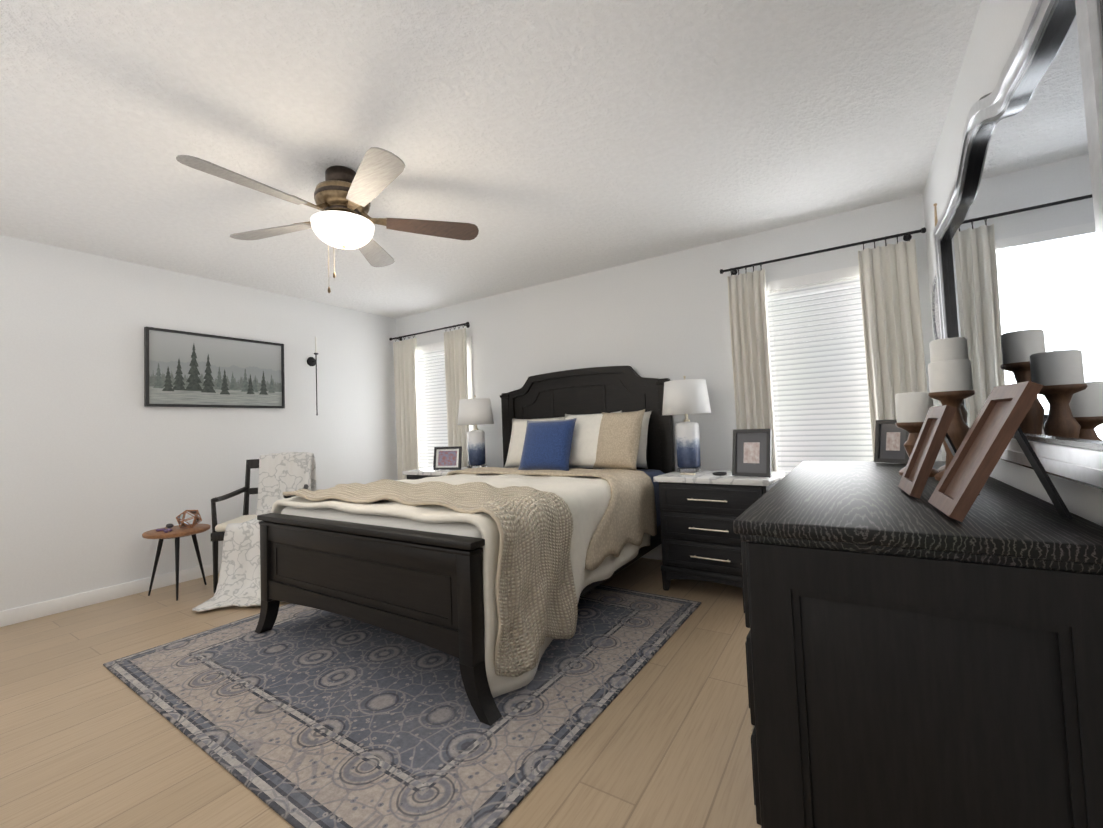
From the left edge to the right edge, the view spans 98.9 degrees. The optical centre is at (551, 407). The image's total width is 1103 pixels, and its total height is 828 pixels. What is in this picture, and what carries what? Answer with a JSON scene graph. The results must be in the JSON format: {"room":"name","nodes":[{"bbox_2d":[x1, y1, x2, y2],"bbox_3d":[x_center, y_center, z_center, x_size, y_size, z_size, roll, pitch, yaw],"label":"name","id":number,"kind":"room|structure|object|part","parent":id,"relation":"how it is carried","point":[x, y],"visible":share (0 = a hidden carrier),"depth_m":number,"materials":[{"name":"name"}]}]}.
{"room":"bedroom","nodes":[
{"label":"bedroom","id":0,"kind":"room"},
{"bbox_2d":[0,235,397,610],"bbox_3d":[-3.142,0.137,3.522,0.150,2.440,5.100,-4,-3,33],"label":"wall","id":1,"kind":"structure","parent":0,"point":[103,468],"depth_m":3.47,"materials":[{"name":"paint"}]},
{"bbox_2d":[0,561,221,626],"bbox_3d":[-3.035,1.303,3.415,0.014,0.095,4.770,-4,-3,33],"label":"baseboard","id":2,"kind":"structure","parent":1,"relation":"attached to","point":[41,609],"depth_m":3.25,"materials":[{"name":"paint"}]},
{"bbox_2d":[144,327,284,407],"bbox_3d":[-2.773,-0.304,3.970,0.033,0.600,1.020,-4,-3,33],"label":"landscape picture","id":3,"kind":"object","parent":1,"relation":"attached to","point":[185,369],"visible":1,"depth_m":3.90},
{"bbox_2d":[307,337,317,414],"bbox_3d":[-2.317,-0.309,4.616,0.107,0.771,0.094,-4,-3,33],"label":"sconce","id":4,"kind":"object","parent":1,"relation":"attached to","point":[311,361],"visible":1,"depth_m":4.61,"materials":[{"name":"black metal"}]},
{"bbox_2d":[314,337,316,352],"bbox_3d":[-2.303,-0.617,4.612,0.014,0.157,0.015,-4,-3,33],"label":"candle","id":5,"kind":"object","parent":4,"relation":"on","point":[315,337],"depth_m":4.61,"materials":[{"name":"beige wax"}]},
{"bbox_2d":[0,558,760,827],"bbox_3d":[-0.970,1.264,2.107,5.200,0.100,5.100,-4,-3,33],"label":"floor","id":6,"kind":"structure","parent":0,"point":[88,739],"depth_m":1.69,"materials":[{"name":"brown wood"}]},
{"bbox_2d":[142,524,210,600],"bbox_3d":[-2.702,1.107,3.412,0.390,0.461,0.390,-4,-3,33],"label":"side table","id":7,"kind":"object","parent":6,"relation":"on","point":[177,532],"visible":0.98,"depth_m":3.36,"materials":[{"name":"brown wood"}]},
{"bbox_2d":[156,524,173,532],"bbox_3d":[-2.749,0.860,3.385,0.255,0.032,0.129,-4,-3,33],"label":"stone","id":8,"kind":"object","parent":7,"relation":"on","point":[168,526],"visible":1,"depth_m":3.35,"materials":[{"name":"purple stone"}]},
{"bbox_2d":[176,510,201,527],"bbox_3d":[-2.655,0.813,3.459,0.174,0.131,0.134,-4,-3,33],"label":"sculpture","id":9,"kind":"object","parent":7,"relation":"on","point":[182,522],"visible":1,"depth_m":3.46,"materials":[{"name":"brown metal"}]},
{"bbox_2d":[192,452,315,611],"bbox_3d":[-2.057,0.831,3.509,0.862,0.975,1.005,-2,-2,-8],"label":"armchair","id":10,"kind":"object","parent":6,"relation":"on","point":[238,583],"visible":0.62,"depth_m":3.39,"materials":[{"name":"white fabric"}]},
{"bbox_2d":[214,511,305,531],"bbox_3d":[-2.213,0.869,3.621,0.480,0.055,0.415,-2,-2,-8],"label":"cushion","id":11,"kind":"object","parent":10,"relation":"on","point":[250,519],"depth_m":3.47,"materials":[{"name":"white fabric"}]},
{"bbox_2d":[103,584,700,827],"bbox_3d":[-0.658,1.217,2.579,2.300,0.009,2.160,-4,-3,34],"label":"rug","id":12,"kind":"object","parent":6,"relation":"on","point":[298,716],"visible":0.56,"depth_m":1.86,"materials":[{"name":"blue fabric"}]},
{"bbox_2d":[255,366,674,725],"bbox_3d":[-0.343,0.432,3.165,1.739,1.578,2.306,-4,-3,33],"label":"bed","id":13,"kind":"object","parent":12,"relation":"on","point":[488,577],"visible":1,"depth_m":2.31,"materials":[{"name":"black wood"}]},
{"bbox_3d":[-0.935,0.878,2.220,1.712,0.653,0.088,-4,-3,33],"label":"footboard","id":14,"kind":"part","parent":13,"relation":"part of","materials":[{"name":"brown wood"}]},
{"bbox_2d":[282,479,577,676],"bbox_3d":[-0.657,0.772,2.498,1.586,0.698,0.671,-4,-3,33],"label":"throw","id":15,"kind":"object","parent":13,"relation":"on","point":[529,554],"depth_m":2.08,"materials":[{"name":"beige fabric"}]},
{"bbox_2d":[269,471,650,701],"bbox_3d":[-0.467,0.836,2.960,1.672,0.733,1.691,-4,-3,33],"label":"comforter","id":16,"kind":"object","parent":13,"relation":"on","point":[606,508],"depth_m":2.24,"materials":[{"name":"white fabric"}]},
{"bbox_3d":[0.247,0.450,4.109,1.674,1.578,0.080,-4,-3,33],"label":"headboard","id":17,"kind":"part","parent":13,"relation":"part of","materials":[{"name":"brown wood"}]},
{"bbox_2d":[556,410,621,470],"bbox_3d":[0.287,0.253,3.671,0.520,0.470,0.163,-4,-23,35],"label":"pillow","id":18,"kind":"object","parent":13,"relation":"on","point":[588,450],"depth_m":3.58,"materials":[{"name":"beige fabric"}]},
{"bbox_2d":[402,467,467,479],"bbox_3d":[-0.954,0.941,4.393,0.704,0.742,0.521,-4,-3,32],"label":"nightstand","id":19,"kind":"object","parent":6,"relation":"on","point":[419,473],"visible":0.17,"depth_m":4.29,"materials":[{"name":"white stone"}]},
{"bbox_2d":[433,446,461,469],"bbox_3d":[-0.944,0.460,4.339,0.270,0.210,0.106,-3,-3,15],"label":"framed picture","id":20,"kind":"object","parent":19,"relation":"on","point":[447,458],"visible":1,"depth_m":4.31},
{"bbox_2d":[458,395,493,467],"bbox_3d":[-0.705,0.221,4.410,0.336,0.679,0.336,-4,-3,33],"label":"lamp","id":21,"kind":"object","parent":19,"relation":"on","point":[476,411],"visible":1,"depth_m":4.32,"materials":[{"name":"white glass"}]},
{"bbox_3d":[-0.712,0.038,4.418,0.336,0.235,0.336,-4,-3,33],"label":"lamp shade","id":22,"kind":"part","parent":21,"relation":"part of","materials":[{"name":"fabric"}]},
{"bbox_2d":[653,470,783,590],"bbox_3d":[1.105,0.804,3.073,0.704,0.742,0.521,-4,-3,36],"label":"nightstand","id":23,"kind":"object","parent":6,"relation":"on","point":[701,511],"visible":0.77,"depth_m":2.92,"materials":[{"name":"black wood"}]},
{"bbox_2d":[662,376,710,472],"bbox_3d":[0.959,0.110,3.343,0.336,0.679,0.336,-4,-3,33],"label":"lamp","id":24,"kind":"object","parent":23,"relation":"on","point":[686,397],"visible":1,"depth_m":3.26,"materials":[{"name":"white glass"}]},
{"bbox_3d":[0.952,-0.072,3.351,0.336,0.235,0.336,-4,-3,33],"label":"lamp shade","id":25,"kind":"part","parent":24,"relation":"part of","materials":[{"name":"fabric"}]},
{"bbox_2d":[680,473,695,474],"bbox_3d":[0.903,0.437,3.129,0.100,0.012,0.030,-4,-3,43],"label":"lamp base","id":26,"kind":"object","parent":23,"relation":"on","point":[687,473],"visible":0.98,"depth_m":3.11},
{"bbox_2d":[712,472,726,475],"bbox_3d":[1.082,0.423,3.039,0.090,0.018,0.090,-4,-3,33],"label":"coaster","id":27,"kind":"object","parent":23,"relation":"on","point":[719,473],"visible":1,"depth_m":3.01,"materials":[{"name":"black"}]},
{"bbox_2d":[732,429,771,477],"bbox_3d":[1.250,0.275,2.918,0.230,0.289,0.136,-5,-3,45],"label":"framed picture","id":28,"kind":"object","parent":23,"relation":"on","point":[751,453],"visible":1,"depth_m":2.89},
{"bbox_2d":[736,432,767,473],"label":"photo","id":29,"kind":"object","parent":28,"relation":"attached to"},
{"bbox_2d":[733,461,1102,827],"bbox_3d":[1.140,0.680,1.612,0.665,0.860,1.710,-4,-3,33],"label":"dresser","id":30,"kind":"object","parent":6,"relation":"on","point":[915,662],"visible":0.98,"depth_m":0.91,"materials":[{"name":"black wood"}]},
{"bbox_2d":[874,419,908,463],"bbox_3d":[1.600,0.153,2.191,0.102,0.200,0.150,-1,-3,-25],"label":"framed picture","id":31,"kind":"object","parent":30,"relation":"on","point":[891,438],"visible":0.75,"depth_m":2.19},
{"bbox_2d":[879,423,907,459],"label":"photo","id":32,"kind":"object","parent":31,"relation":"attached to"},
{"bbox_2d":[895,392,938,476],"bbox_3d":[1.335,0.091,1.729,0.120,0.310,0.120,-4,-3,33],"label":"candle holder","id":33,"kind":"object","parent":30,"relation":"on","point":[912,409],"visible":0.67,"depth_m":1.70,"materials":[{"name":"brown wood"}]},
{"bbox_2d":[895,392,934,422],"bbox_3d":[1.331,-0.006,1.733,0.110,0.116,0.110,-4,-3,33],"label":"candle","id":34,"kind":"object","parent":33,"relation":"on","point":[911,407],"depth_m":1.69,"materials":[{"name":"beige wax"}]},
{"bbox_2d":[898,405,979,498],"bbox_3d":[1.057,0.116,1.296,0.160,0.241,0.190,-4,-3,29],"label":"framed picture","id":35,"kind":"object","parent":30,"relation":"on","point":[933,435],"visible":0.88,"depth_m":1.25,"materials":[{"name":"brown wood"}]},
{"bbox_2d":[908,419,943,483],"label":"photo","id":36,"kind":"object","parent":35,"relation":"attached to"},
{"bbox_2d":[929,337,971,471],"bbox_3d":[1.455,-0.009,1.713,0.120,0.498,0.120,-4,-3,33],"label":"candle holder","id":37,"kind":"object","parent":30,"relation":"on","point":[947,348],"visible":0.4,"depth_m":1.68,"materials":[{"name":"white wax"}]},
{"bbox_2d":[929,337,969,370],"bbox_3d":[1.448,-0.200,1.721,0.106,0.114,0.106,-4,-3,33],"label":"candle","id":38,"kind":"object","parent":37,"relation":"on","point":[947,348],"depth_m":1.68,"materials":[{"name":"beige wax"}]},
{"bbox_2d":[928,359,974,480],"bbox_3d":[1.332,0.037,1.566,0.120,0.403,0.120,-4,-3,33],"label":"candle holder","id":39,"kind":"object","parent":30,"relation":"on","point":[950,383],"visible":0.69,"depth_m":1.54,"materials":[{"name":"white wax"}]},
{"bbox_2d":[928,359,973,392],"bbox_3d":[1.326,-0.109,1.572,0.110,0.110,0.110,-4,-3,33],"label":"candle","id":40,"kind":"object","parent":39,"relation":"on","point":[945,376],"depth_m":1.53,"materials":[{"name":"beige wax"}]},
{"bbox_2d":[928,381,1072,521],"bbox_3d":[0.946,0.090,1.007,0.208,0.277,0.200,-4,-3,29],"label":"framed picture","id":41,"kind":"object","parent":30,"relation":"on","point":[995,428],"visible":1,"depth_m":0.97,"materials":[{"name":"brown wood"}]},
{"bbox_2d":[943,400,1019,502],"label":"photo","id":42,"kind":"object","parent":41,"relation":"attached to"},
{"bbox_2d":[0,0,980,318],"bbox_3d":[-1.069,-1.272,2.215,5.200,0.100,5.100,-4,-3,33],"label":"ceiling","id":43,"kind":"structure","parent":0,"point":[536,142],"depth_m":2.09,"materials":[{"name":"white paint"}]},
{"bbox_2d":[176,147,478,292],"bbox_3d":[-1.098,-0.890,2.377,1.342,0.644,1.292,-4,-3,33],"label":"fan","id":44,"kind":"object","parent":43,"relation":"hanging from","point":[344,196],"visible":1,"depth_m":2.32,"materials":[{"name":"brown wood"}]},
{"bbox_3d":[-1.325,-0.979,2.048,0.150,0.038,0.491,-4,-3,33],"label":"blade","id":45,"kind":"part","parent":44,"relation":"part of","materials":[{"name":"brown wood"}]},
{"bbox_3d":[-1.508,-0.950,2.538,0.486,0.038,0.240,-4,-3,33],"label":"blade","id":46,"kind":"part","parent":44,"relation":"part of","materials":[{"name":"brown wood"}]},
{"bbox_3d":[-1.066,-0.887,2.421,0.300,0.115,0.300,-4,-3,33],"label":"lamp shade","id":47,"kind":"part","parent":44,"relation":"part of","materials":[{"name":"white glass"}]},
{"bbox_3d":[-1.090,-0.952,2.877,0.353,0.038,0.444,-4,-3,33],"label":"blade","id":48,"kind":"part","parent":44,"relation":"part of","materials":[{"name":"brown wood"}]},
{"bbox_3d":[-0.795,-0.998,2.064,0.483,0.038,0.254,-4,-3,33],"label":"blade","id":49,"kind":"part","parent":44,"relation":"part of","materials":[{"name":"brown wood"}]},
{"bbox_3d":[-0.644,-0.982,2.580,0.364,0.038,0.437,-4,-3,33],"label":"blade","id":50,"kind":"part","parent":44,"relation":"part of","materials":[{"name":"brown wood"}]},
{"bbox_2d":[396,194,941,547],"bbox_3d":[0.318,0.033,4.244,4.900,2.440,0.150,-4,-3,33],"label":"wall","id":51,"kind":"structure","parent":0,"point":[663,316],"depth_m":3.80,"materials":[{"name":"paint"}]},
{"bbox_2d":[389,322,469,341],"bbox_3d":[-1.339,-0.816,5.171,1.218,0.072,0.103,-4,-3,33],"label":"curtain rod","id":52,"kind":"object","parent":51,"relation":"attached to","point":[467,324],"visible":1,"depth_m":5.10,"materials":[{"name":"black metal"}]},
{"bbox_2d":[393,338,419,479],"bbox_3d":[-1.617,0.293,5.289,0.391,2.120,0.073,-4,-3,33],"label":"panel","id":53,"kind":"object","parent":52,"relation":"hanging from","point":[406,386],"visible":0.69,"depth_m":5.29,"materials":[{"name":"fabric"}]},
{"bbox_2d":[444,328,468,466],"bbox_3d":[-0.968,0.250,4.873,0.322,2.120,0.073,-4,-3,33],"label":"panel","id":54,"kind":"object","parent":52,"relation":"hanging from","point":[455,351],"visible":0.52,"depth_m":4.88,"materials":[{"name":"fabric"}]},
{"bbox_2d":[417,337,474,462],"bbox_3d":[-1.176,-0.007,5.183,0.970,1.415,0.144,-4,-3,33],"label":"window","id":55,"kind":"structure","parent":51,"relation":"in","point":[431,347],"depth_m":4.91,"materials":[{"name":"paint"}]},
{"bbox_2d":[417,349,467,468],"bbox_3d":[-1.180,0.009,5.176,0.830,1.313,0.060,-4,-3,33],"label":"window blind","id":56,"kind":"object","parent":55,"relation":"attached to","point":[432,417],"visible":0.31,"depth_m":5.28,"materials":[{"name":"grey plastic"}]},
{"bbox_2d":[640,547,661,559],"bbox_3d":[0.319,1.202,4.125,4.900,0.095,0.014,-4,-3,33],"label":"baseboard","id":57,"kind":"structure","parent":51,"relation":"attached to","point":[656,553],"depth_m":3.79,"materials":[{"name":"paint"}]},
{"bbox_2d":[766,265,861,476],"bbox_3d":[1.855,-0.190,3.249,1.260,1.720,0.159,-4,-3,33],"label":"window","id":58,"kind":"structure","parent":51,"relation":"in","point":[814,319],"depth_m":3.23,"materials":[{"name":"white"}]},
{"bbox_2d":[766,278,872,475],"bbox_3d":[1.846,-0.192,3.236,0.850,1.313,0.060,-4,-3,33],"label":"window blind","id":59,"kind":"object","parent":58,"relation":"attached to","point":[820,399],"visible":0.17,"depth_m":3.24,"materials":[{"name":"grey plastic"}]},
{"bbox_2d":[720,227,925,274],"bbox_3d":[1.763,-1.022,3.183,1.198,0.072,0.103,-4,-3,33],"label":"curtain rod","id":60,"kind":"object","parent":51,"relation":"attached to","point":[907,236],"visible":0.98,"depth_m":3.09,"materials":[{"name":"black metal"}]},
{"bbox_2d":[727,269,777,471],"bbox_3d":[1.438,0.090,3.335,0.265,2.120,0.072,-4,-3,33],"label":"curtain","id":61,"kind":"object","parent":60,"relation":"hanging from","point":[750,347],"visible":0.54,"depth_m":3.35,"materials":[{"name":"fabric"}]},
{"bbox_2d":[858,239,926,460],"bbox_3d":[2.127,0.045,2.893,0.302,2.120,0.072,-4,-3,33],"label":"curtain","id":62,"kind":"object","parent":60,"relation":"hanging from","point":[892,325],"visible":0.54,"depth_m":2.92,"materials":[{"name":"fabric"}]},
{"bbox_2d":[923,0,1102,525],"bbox_3d":[1.103,-0.145,0.801,0.150,2.440,5.100,-4,-3,33],"label":"wall","id":63,"kind":"structure","parent":0,"point":[997,28],"depth_m":1.59,"materials":[{"name":"paint"}]},
{"bbox_2d":[932,203,940,339],"bbox_3d":[2.029,-0.679,2.474,0.032,0.798,0.440,-4,-3,33],"label":"decor","id":64,"kind":"object","parent":63,"relation":"attached to","point":[936,319],"visible":0.31,"depth_m":2.55,"materials":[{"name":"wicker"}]},
{"bbox_2d":[933,0,1102,489],"bbox_3d":[1.401,-0.402,1.494,0.060,1.130,1.760,-4,-3,33],"label":"dresser mirror","id":65,"kind":"object","parent":63,"relation":"attached to","point":[1018,238],"visible":1,"depth_m":1.12,"materials":[{"name":"silver metal"}]}
]}

